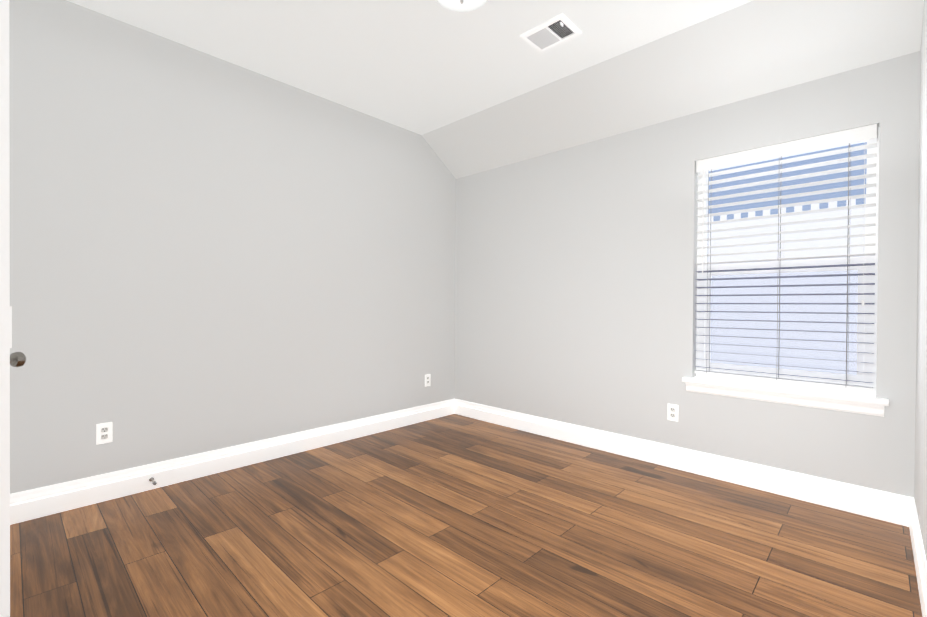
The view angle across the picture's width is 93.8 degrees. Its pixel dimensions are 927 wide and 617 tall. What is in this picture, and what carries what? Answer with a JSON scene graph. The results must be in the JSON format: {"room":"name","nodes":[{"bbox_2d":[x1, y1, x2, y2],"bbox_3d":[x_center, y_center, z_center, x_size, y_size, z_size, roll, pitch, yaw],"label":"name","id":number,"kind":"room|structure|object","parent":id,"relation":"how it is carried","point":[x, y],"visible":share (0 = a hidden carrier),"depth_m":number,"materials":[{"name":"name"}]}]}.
{"room":"empty bedroom","nodes":[
{"label":"empty bedroom","id":0,"kind":"room"},
{"bbox_2d":[9,0,455,493],"bbox_3d":[-1.354,-0.256,3.274,0.120,2.819,3.850,1,1,44],"label":"wall","id":1,"kind":"structure","parent":0,"point":[208,252],"depth_m":2.80,"materials":[{"name":"grey paint"}]},
{"bbox_2d":[96,422,111,444],"bbox_3d":[-2.046,0.711,2.470,0.007,0.115,0.070,1,1,44],"label":"electrical outlet","id":2,"kind":"object","parent":1,"relation":"attached to","point":[103,432],"visible":1,"depth_m":2.47,"materials":[{"name":"white plastic"}]},
{"bbox_2d":[10,399,453,524],"bbox_3d":[-1.322,1.019,3.225,0.017,0.152,3.580,1,1,44],"label":"baseboard","id":3,"kind":"structure","parent":1,"relation":"attached to","point":[27,505],"depth_m":2.79,"materials":[{"name":"white paint"}]},
{"bbox_2d":[149,477,156,484],"bbox_3d":[-1.853,1.034,2.589,0.096,0.025,0.025,1,1,44],"label":"door stop","id":4,"kind":"object","parent":3,"relation":"attached to","point":[151,479],"visible":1,"depth_m":2.60,"materials":[{"name":"silver metal"}]},
{"bbox_2d":[425,374,429,386],"bbox_3d":[-0.350,0.703,4.248,0.007,0.115,0.070,1,1,44],"label":"electrical outlet","id":5,"kind":"object","parent":1,"relation":"attached to","point":[427,379],"visible":1,"depth_m":4.24,"materials":[{"name":"white plastic"}]},
{"bbox_2d":[10,414,921,616],"bbox_3d":[-0.114,1.140,2.094,3.570,0.060,3.850,1,1,44],"label":"floor","id":6,"kind":"structure","parent":0,"point":[454,515],"depth_m":2.05,"materials":[{"name":"brown wood"}]},
{"bbox_2d":[67,0,923,178],"bbox_3d":[-0.097,-1.589,2.074,3.570,0.519,3.850,1,1,44],"label":"ceiling","id":7,"kind":"structure","parent":0,"point":[485,87],"depth_m":2.70,"materials":[{"name":"white paint"}]},
{"bbox_2d":[436,0,487,11],"bbox_3d":[-0.008,-1.595,2.189,0.336,0.108,0.336,1,1,44],"label":"ceiling light","id":8,"kind":"object","parent":7,"relation":"attached to","point":[462,5],"visible":1,"depth_m":2.24,"materials":[{"name":"white"}]},
{"bbox_2d":[520,13,581,51],"bbox_3d":[0.521,-1.636,2.596,0.289,0.024,0.225,1,1,44],"label":"ceiling vent","id":9,"kind":"object","parent":7,"relation":"in","point":[553,31],"visible":0.98,"depth_m":2.58,"materials":[{"name":"white metal"}]},
{"bbox_2d":[455,51,919,497],"bbox_3d":[1.170,-0.081,3.424,3.570,2.500,0.150,1,1,44],"label":"wall","id":10,"kind":"structure","parent":0,"point":[575,285],"depth_m":3.13,"materials":[{"name":"grey paint"}]},
{"bbox_2d":[668,404,677,421],"bbox_3d":[1.465,0.729,3.035,0.070,0.115,0.007,1,1,44],"label":"outlet","id":11,"kind":"object","parent":10,"relation":"attached to","point":[672,412],"visible":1,"depth_m":3.03,"materials":[{"name":"white plastic"}]},
{"bbox_2d":[454,399,905,524],"bbox_3d":[1.106,1.033,3.372,3.270,0.152,0.017,1,1,44],"label":"baseboard","id":12,"kind":"structure","parent":10,"relation":"attached to","point":[873,503],"depth_m":2.84,"materials":[{"name":"white paint"}]},
{"bbox_2d":[682,376,888,416],"bbox_3d":[1.894,0.521,2.648,1.002,0.095,0.144,1,1,44],"label":"window sill","id":13,"kind":"structure","parent":10,"relation":"attached to","point":[843,401],"depth_m":2.56,"materials":[{"name":"white paint"}]},
{"bbox_2d":[696,127,879,394],"bbox_3d":[1.970,-0.263,2.717,0.906,1.473,0.069,1,1,44],"label":"window","id":14,"kind":"structure","parent":10,"relation":"in","point":[869,357],"depth_m":2.61,"materials":[{"name":"white plastic"}]},
{"bbox_2d":[695,124,877,391],"bbox_3d":[1.916,-0.276,2.661,0.894,1.443,0.083,1,1,44],"label":"window blinds","id":15,"kind":"object","parent":14,"relation":"attached to","point":[863,133],"visible":0.98,"depth_m":2.61,"materials":[{"name":"white plastic"}]},
{"bbox_2d":[914,0,926,560],"bbox_3d":[1.143,-0.223,0.894,0.120,2.819,3.850,1,1,44],"label":"wall","id":16,"kind":"structure","parent":0,"point":[920,486],"depth_m":1.97,"materials":[{"name":"grey paint"}]},
{"bbox_2d":[902,496,926,616],"bbox_3d":[1.075,1.050,0.940,0.017,0.152,3.580,1,1,44],"label":"baseboard","id":17,"kind":"structure","parent":16,"relation":"attached to","point":[909,515],"depth_m":1.86,"materials":[{"name":"white paint"}]},
{"label":"outside","id":18,"kind":"structure","parent":0,"visible":0},
{"bbox_2d":[708,142,866,393],"bbox_3d":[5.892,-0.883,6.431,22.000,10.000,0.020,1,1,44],"label":"window glass","id":19,"kind":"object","parent":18,"point":[820,280],"depth_m":7.02,"materials":[{"name":"clear glass"}]},
{"bbox_3d":[-2.090,-0.132,1.399,0.845,2.470,0.120,1,1,44],"label":"door frame","id":20,"kind":"structure","parent":0,"visible":0},
{"bbox_2d":[0,0,25,616],"bbox_3d":[-1.962,-0.123,1.592,0.814,2.435,0.185,0,0,16],"label":"door","id":21,"kind":"structure","parent":20,"relation":"attached to","point":[14,359],"depth_m":1.49,"materials":[{"name":"white paint"}]}
]}

